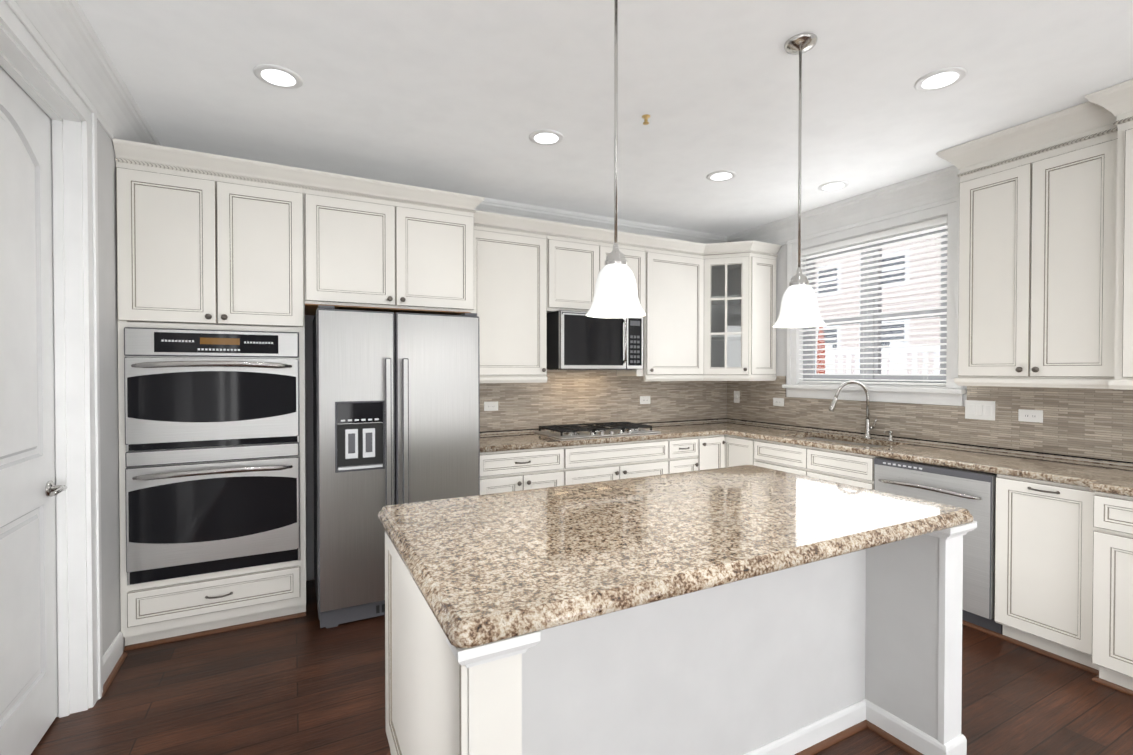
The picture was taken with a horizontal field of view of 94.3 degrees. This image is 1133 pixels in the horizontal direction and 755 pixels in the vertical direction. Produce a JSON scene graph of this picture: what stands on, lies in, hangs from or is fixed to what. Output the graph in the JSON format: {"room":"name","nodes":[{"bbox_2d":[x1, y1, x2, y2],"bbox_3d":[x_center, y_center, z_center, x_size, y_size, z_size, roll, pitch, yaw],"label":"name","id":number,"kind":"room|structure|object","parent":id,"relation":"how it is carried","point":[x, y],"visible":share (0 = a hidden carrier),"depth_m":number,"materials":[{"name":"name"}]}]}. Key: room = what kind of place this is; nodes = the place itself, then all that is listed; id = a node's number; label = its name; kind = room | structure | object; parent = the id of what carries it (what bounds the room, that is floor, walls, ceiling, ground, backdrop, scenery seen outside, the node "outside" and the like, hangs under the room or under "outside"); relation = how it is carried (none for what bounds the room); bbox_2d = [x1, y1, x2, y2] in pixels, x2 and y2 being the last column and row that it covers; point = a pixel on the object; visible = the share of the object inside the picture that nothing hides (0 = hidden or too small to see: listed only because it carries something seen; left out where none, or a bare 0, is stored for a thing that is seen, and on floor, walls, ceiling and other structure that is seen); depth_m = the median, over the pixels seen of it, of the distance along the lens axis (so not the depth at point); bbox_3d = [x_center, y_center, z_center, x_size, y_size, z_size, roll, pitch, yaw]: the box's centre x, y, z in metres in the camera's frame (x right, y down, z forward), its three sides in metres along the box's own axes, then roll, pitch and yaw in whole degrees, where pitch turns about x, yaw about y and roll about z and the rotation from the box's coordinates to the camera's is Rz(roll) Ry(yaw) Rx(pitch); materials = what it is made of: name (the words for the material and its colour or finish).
{"room":"kitchen","nodes":[
{"label":"kitchen","id":0,"kind":"room"},
{"bbox_2d":[97,121,124,655],"bbox_3d":[-0.900,0.047,-0.089,0.140,2.740,7.500,0,1,-27],"label":"wall","id":1,"kind":"structure","parent":0,"point":[109,389],"depth_m":2.48,"materials":[{"name":"paint"}]},
{"bbox_2d":[0,66,66,754],"bbox_3d":[-1.883,0.170,1.785,0.095,2.426,0.806,0,1,-27],"label":"interior door","id":2,"kind":"structure","parent":1,"relation":"in","point":[29,490],"depth_m":1.92,"materials":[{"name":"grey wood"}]},
{"bbox_2d":[0,0,102,717],"bbox_3d":[-1.865,0.122,1.794,0.165,2.545,1.020,0,1,-27],"label":"door frame","id":3,"kind":"structure","parent":1,"relation":"attached to","point":[32,66],"depth_m":2.17,"materials":[{"name":"white wood"}]},
{"bbox_2d":[14,0,160,145],"bbox_3d":[-0.797,-1.221,-0.050,0.093,0.203,7.220,0,1,-27],"label":"crown molding","id":4,"kind":"structure","parent":1,"relation":"attached to","point":[66,31],"depth_m":2.11,"materials":[{"name":"white wood"}]},
{"bbox_2d":[102,631,126,696],"bbox_3d":[-0.681,1.357,-0.312,0.030,0.125,6.595,0,1,-27],"label":"baseboard","id":5,"kind":"structure","parent":1,"relation":"attached to","point":[114,656],"depth_m":2.46,"materials":[{"name":"white wood"}]},
{"bbox_2d":[152,211,718,587],"bbox_3d":[-0.480,-0.005,4.278,4.620,2.740,0.140,0,1,-27],"label":"wall","id":6,"kind":"structure","parent":0,"point":[309,467],"depth_m":3.55,"materials":[{"name":"paint"}]},
{"bbox_2d":[300,178,475,314],"bbox_3d":[-1.181,-0.762,3.462,0.986,0.674,0.638,0,1,-27],"label":"upper cabinet","id":7,"kind":"object","parent":6,"relation":"attached to","point":[375,245],"depth_m":3.16,"materials":[{"name":"white wood"}]},
{"bbox_2d":[474,218,548,377],"bbox_3d":[-0.516,-0.556,3.975,0.658,1.099,0.349,0,1,-27],"label":"upper cabinet","id":8,"kind":"object","parent":6,"relation":"attached to","point":[511,261],"depth_m":3.85,"materials":[{"name":"white wood"}]},
{"bbox_2d":[549,230,648,317],"bbox_3d":[0.182,-0.811,4.335,0.908,0.598,0.349,0,1,-27],"label":"upper cabinet","id":9,"kind":"object","parent":6,"relation":"attached to","point":[576,261],"depth_m":4.12,"materials":[{"name":"white wood"}]},
{"bbox_2d":[547,310,642,369],"bbox_3d":[0.202,-0.285,4.276,0.757,0.445,0.463,0,1,-27],"label":"microwave","id":10,"kind":"object","parent":9,"relation":"attached to","point":[578,340],"visible":0.88,"depth_m":4.08,"materials":[{"name":"black"}]},
{"bbox_2d":[474,198,725,243],"bbox_3d":[-0.421,-1.271,4.162,4.410,0.203,0.093,0,1,-27],"label":"crown molding","id":11,"kind":"structure","parent":6,"relation":"attached to","point":[488,204],"depth_m":4.46,"materials":[{"name":"white wood"}]},
{"bbox_2d":[480,369,727,432],"bbox_3d":[0.354,0.143,4.628,2.790,0.564,0.012,0,1,-27],"label":"backsplash","id":12,"kind":"structure","parent":6,"relation":"attached to","point":[567,396],"depth_m":4.57,"materials":[{"name":"tile"}]},
{"bbox_2d":[484,401,497,410],"bbox_3d":[-0.592,0.226,4.128,0.116,0.072,0.007,0,1,-27],"label":"outlet","id":13,"kind":"object","parent":12,"relation":"attached to","point":[488,406],"depth_m":4.13,"materials":[{"name":"white plastic"}]},
{"bbox_2d":[640,396,649,403],"bbox_3d":[0.721,0.207,4.811,0.116,0.072,0.007,0,1,-27],"label":"outlet","id":14,"kind":"object","parent":12,"relation":"attached to","point":[643,399],"depth_m":4.81,"materials":[{"name":"white plastic"}]},
{"bbox_2d":[621,242,708,377],"bbox_3d":[0.885,-0.565,4.704,0.669,1.099,0.349,0,1,-27],"label":"upper cabinet","id":15,"kind":"object","parent":6,"relation":"attached to","point":[674,329],"depth_m":4.55,"materials":[{"name":"white wood"}]},
{"bbox_2d":[31,580,1132,754],"bbox_3d":[1.220,1.434,1.031,5.040,0.060,7.620,0,1,-27],"label":"floor","id":16,"kind":"structure","parent":0,"point":[306,685],"depth_m":2.25,"materials":[{"name":"brown wood"}]},
{"bbox_2d":[116,163,305,650],"bbox_3d":[-1.979,0.160,3.039,0.826,2.440,0.670,0,1,-27],"label":"tall cabinet","id":17,"kind":"object","parent":16,"relation":"on","point":[170,268],"visible":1,"depth_m":2.75,"materials":[{"name":"white wood"}]},
{"bbox_2d":[124,327,299,584],"bbox_3d":[-1.956,0.388,2.999,0.769,1.283,0.695,0,1,-27],"label":"double wall oven","id":18,"kind":"object","parent":17,"relation":"in","point":[212,453],"visible":1,"depth_m":2.74,"materials":[{"name":"grey metal"}]},
{"bbox_2d":[313,305,479,628],"bbox_3d":[-1.105,0.488,3.364,0.910,1.775,0.834,0,1,-27],"label":"refrigerator","id":19,"kind":"object","parent":16,"relation":"on","point":[396,407],"visible":0.73,"depth_m":2.97,"materials":[{"name":"grey metal"}]},
{"bbox_2d":[480,446,567,494],"bbox_3d":[-0.442,0.931,3.873,0.639,0.878,0.629,0,1,-27],"label":"base cabinet","id":20,"kind":"object","parent":16,"relation":"on","point":[511,470],"depth_m":3.59,"materials":[{"name":"white wood"}]},
{"bbox_2d":[568,439,671,484],"bbox_3d":[0.254,0.927,4.235,0.930,0.878,0.629,0,1,-27],"label":"base cabinet","id":21,"kind":"object","parent":16,"relation":"on","point":[620,460],"depth_m":3.95,"materials":[{"name":"white wood"}]},
{"bbox_2d":[480,421,719,452],"bbox_3d":[0.223,0.457,4.203,2.160,0.055,0.628,0,1,-27],"label":"countertop","id":22,"kind":"structure","parent":21,"relation":"on","point":[526,439],"depth_m":3.99,"materials":[{"name":"stone"}]},
{"bbox_2d":[534,421,660,438],"bbox_3d":[0.248,0.417,4.239,0.900,0.054,0.500,0,1,-27],"label":"cooktop","id":23,"kind":"object","parent":22,"relation":"in","point":[574,431],"visible":1,"depth_m":4.14,"materials":[{"name":"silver metal"}]},
{"bbox_2d":[385,521,976,754],"bbox_3d":[0.397,0.956,1.917,1.904,0.874,1.031,0,1,-27],"label":"kitchen island","id":24,"kind":"object","parent":16,"relation":"on","point":[812,658],"visible":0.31,"depth_m":1.78,"materials":[{"name":"white wood"}]},
{"bbox_2d":[378,465,973,648],"bbox_3d":[0.385,0.495,1.916,1.905,0.044,1.062,0,1,-27],"label":"island countertop","id":25,"kind":"structure","parent":24,"relation":"on","point":[484,569],"depth_m":1.58,"materials":[{"name":"stone"}]},
{"bbox_2d":[672,435,724,472],"bbox_3d":[0.932,0.922,4.588,0.598,0.878,0.629,0,1,-27],"label":"base cabinet","id":26,"kind":"object","parent":16,"relation":"on","point":[701,452],"depth_m":4.31,"materials":[{"name":"white wood"}]},
{"bbox_2d":[688,419,1132,496],"bbox_3d":[2.148,0.466,3.469,0.708,0.055,3.708,0,1,-27],"label":"countertop","id":27,"kind":"structure","parent":26,"relation":"on","point":[1115,478],"depth_m":3.07,"materials":[{"name":"stone"}]},
{"bbox_2d":[806,437,885,447],"bbox_3d":[2.006,0.598,3.843,0.446,0.214,0.816,0,1,-27],"label":"sink basin","id":28,"kind":"object","parent":27,"relation":"in","point":[847,442],"depth_m":4.03,"materials":[{"name":"silver metal"}]},
{"bbox_2d":[829,381,876,437],"bbox_3d":[2.123,0.236,3.879,0.285,0.425,0.225,0,1,-27],"label":"faucet","id":29,"kind":"object","parent":27,"relation":"on","point":[868,427],"visible":1,"depth_m":3.89,"materials":[{"name":"silver metal"}]},
{"bbox_2d":[883,431,893,440],"bbox_3d":[2.297,0.415,3.744,0.083,0.071,0.040,0,1,-27],"label":"soap dispenser","id":30,"kind":"object","parent":27,"relation":"on","point":[890,436],"visible":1,"depth_m":3.74,"materials":[{"name":"silver metal"}]},
{"bbox_2d":[722,435,809,476],"bbox_3d":[1.687,0.924,4.465,0.628,0.878,0.366,0,1,-27],"label":"base cabinet","id":31,"kind":"object","parent":16,"relation":"on","point":[791,458],"depth_m":4.06,"materials":[{"name":"white wood"}]},
{"bbox_2d":[874,457,1002,633],"bbox_3d":[2.309,0.943,3.147,0.667,0.872,0.626,0,1,-27],"label":"dishwasher","id":32,"kind":"object","parent":16,"relation":"on","point":[973,493],"visible":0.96,"depth_m":2.84,"materials":[{"name":"grey metal"}]},
{"bbox_2d":[994,474,1085,664],"bbox_3d":[2.601,0.945,2.710,0.628,0.878,0.400,0,1,-27],"label":"base cabinet","id":33,"kind":"object","parent":16,"relation":"on","point":[1064,570],"depth_m":2.58,"materials":[{"name":"white wood"}]},
{"bbox_2d":[1086,487,1132,689],"bbox_3d":[2.835,0.951,2.173,0.708,0.878,0.764,0,1,-27],"label":"base cabinet","id":34,"kind":"object","parent":16,"relation":"on","point":[1109,517],"depth_m":2.30,"materials":[{"name":"white wood"}]},
{"bbox_2d":[77,0,1132,235],"bbox_3d":[1.220,-1.366,0.998,5.040,0.060,7.620,0,1,-27],"label":"ceiling","id":35,"kind":"structure","parent":0,"point":[468,97],"depth_m":2.45,"materials":[{"name":"paint"}]},
{"bbox_2d":[253,64,302,88],"bbox_3d":[-1.294,-1.349,2.361,0.196,0.008,0.196,0,1,-27],"label":"recessed light","id":36,"kind":"object","parent":35,"relation":"in","point":[278,76],"visible":1,"depth_m":2.35,"materials":[{"name":"white"}]},
{"bbox_2d":[529,129,563,145],"bbox_3d":[-0.114,-1.356,2.975,0.196,0.008,0.196,0,1,-27],"label":"recessed light","id":37,"kind":"object","parent":35,"relation":"in","point":[546,137],"visible":1,"depth_m":2.96,"materials":[{"name":"white"}]},
{"bbox_2d":[585,0,645,317],"bbox_3d":[0.161,-0.774,1.716,0.200,1.139,0.200,0,1,-27],"label":"pendant light","id":38,"kind":"object","parent":35,"relation":"hanging from","point":[615,294],"visible":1,"depth_m":1.69,"materials":[{"name":"white glass"}]},
{"bbox_2d":[642,114,649,124],"bbox_3d":[0.413,-1.339,2.732,0.044,0.037,0.044,0,1,-27],"label":"sprinkler","id":39,"kind":"object","parent":35,"relation":"attached to","point":[645,118],"visible":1,"depth_m":2.72,"materials":[{"name":"gold metal"}]},
{"bbox_2d":[706,170,735,181],"bbox_3d":[1.048,-1.363,3.558,0.196,0.008,0.196,0,1,-27],"label":"recessed light","id":40,"kind":"object","parent":35,"relation":"in","point":[721,175],"visible":1,"depth_m":3.54,"materials":[{"name":"white"}]},
{"bbox_2d":[773,33,825,327],"bbox_3d":[0.942,-0.779,2.123,0.200,1.139,0.200,0,1,-27],"label":"pendant light","id":41,"kind":"object","parent":35,"relation":"hanging from","point":[799,308],"visible":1,"depth_m":2.09,"materials":[{"name":"white glass"}]},
{"bbox_2d":[818,181,847,190],"bbox_3d":[1.904,-1.365,3.755,0.196,0.008,0.196,0,1,-27],"label":"recessed light","id":42,"kind":"object","parent":35,"relation":"in","point":[833,186],"visible":1,"depth_m":3.75,"materials":[{"name":"white"}]},
{"bbox_2d":[914,67,966,90],"bbox_3d":[1.694,-1.349,2.383,0.196,0.008,0.196,0,1,-27],"label":"recessed light","id":43,"kind":"object","parent":35,"relation":"in","point":[943,78],"visible":1,"depth_m":2.37,"materials":[{"name":"white"}]},
{"bbox_2d":[726,244,1129,464],"bbox_3d":[3.340,0.021,2.118,0.140,2.740,7.500,0,1,-27],"label":"wall","id":44,"kind":"structure","parent":0,"point":[781,260],"depth_m":4.69,"materials":[{"name":"paint"}]},
{"bbox_2d":[705,246,752,377],"bbox_3d":[1.412,-0.553,4.652,0.301,1.053,0.301,0,1,-27],"label":"upper cabinet","id":45,"kind":"object","parent":44,"relation":"attached to","point":[709,310],"depth_m":4.65,"materials":[{"name":"white wood"}]},
{"bbox_2d":[726,166,959,244],"bbox_3d":[3.236,-1.246,2.049,0.093,0.203,7.220,0,1,-27],"label":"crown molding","id":46,"kind":"structure","parent":44,"relation":"attached to","point":[943,184],"depth_m":3.96,"materials":[{"name":"white wood"}]},
{"bbox_2d":[782,196,966,405],"bbox_3d":[2.304,-0.505,4.036,0.199,1.365,1.400,0,1,-27],"label":"window","id":47,"kind":"structure","parent":44,"relation":"in","point":[951,392],"depth_m":3.94,"materials":[{"name":"white plastic"}]},
{"bbox_2d":[799,216,947,385],"bbox_3d":[2.290,-0.517,4.028,0.064,1.135,1.150,0,1,-27],"label":"window blind","id":48,"kind":"object","parent":47,"relation":"attached to","point":[901,231],"visible":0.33,"depth_m":3.92,"materials":[{"name":"white plastic"}]},
{"bbox_2d":[728,376,1132,463],"bbox_3d":[2.464,0.217,3.636,0.012,0.437,3.719,0,1,-27],"label":"backsplash","id":49,"kind":"structure","parent":44,"relation":"attached to","point":[1091,423],"depth_m":3.27,"materials":[{"name":"tile"}]},
{"bbox_2d":[734,391,739,402],"bbox_3d":[1.661,0.190,5.147,0.021,0.116,0.072,0,1,-27],"label":"outlet","id":50,"kind":"object","parent":49,"relation":"attached to","point":[736,393],"depth_m":5.14,"materials":[{"name":"white plastic"}]},
{"bbox_2d":[773,398,783,405],"bbox_3d":[1.898,0.220,4.707,0.007,0.072,0.116,0,1,-27],"label":"outlet","id":51,"kind":"object","parent":49,"relation":"attached to","point":[776,401],"depth_m":4.70,"materials":[{"name":"white plastic"}]},
{"bbox_2d":[965,400,994,420],"bbox_3d":[2.616,0.206,3.328,0.008,0.120,0.164,0,1,-27],"label":"light switch","id":52,"kind":"object","parent":49,"relation":"attached to","point":[980,410],"depth_m":3.32,"materials":[{"name":"white plastic"}]},
{"bbox_2d":[1018,409,1042,422],"bbox_3d":[2.735,0.226,3.099,0.007,0.072,0.116,0,1,-27],"label":"outlet","id":53,"kind":"object","parent":49,"relation":"attached to","point":[1024,415],"depth_m":3.10,"materials":[{"name":"white plastic"}]},
{"bbox_2d":[955,119,1111,382],"bbox_3d":[2.648,-0.616,2.906,0.350,1.245,0.698,0,1,-27],"label":"upper cabinet","id":54,"kind":"object","parent":44,"relation":"attached to","point":[1045,296],"depth_m":2.80,"materials":[{"name":"white wood"}]},
{"bbox_2d":[1108,103,1132,382],"bbox_3d":[2.861,-0.610,2.403,0.435,1.245,0.386,0,1,-27],"label":"upper cabinet","id":55,"kind":"object","parent":44,"relation":"attached to","point":[1120,148],"depth_m":2.47,"materials":[{"name":"white wood"}]},
{"label":"outside","id":56,"kind":"structure","parent":0,"visible":0},
{"bbox_2d":[815,236,940,373],"bbox_3d":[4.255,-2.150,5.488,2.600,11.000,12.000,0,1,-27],"label":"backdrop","id":57,"kind":"structure","parent":56,"point":[906,354],"depth_m":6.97,"materials":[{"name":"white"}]}
]}

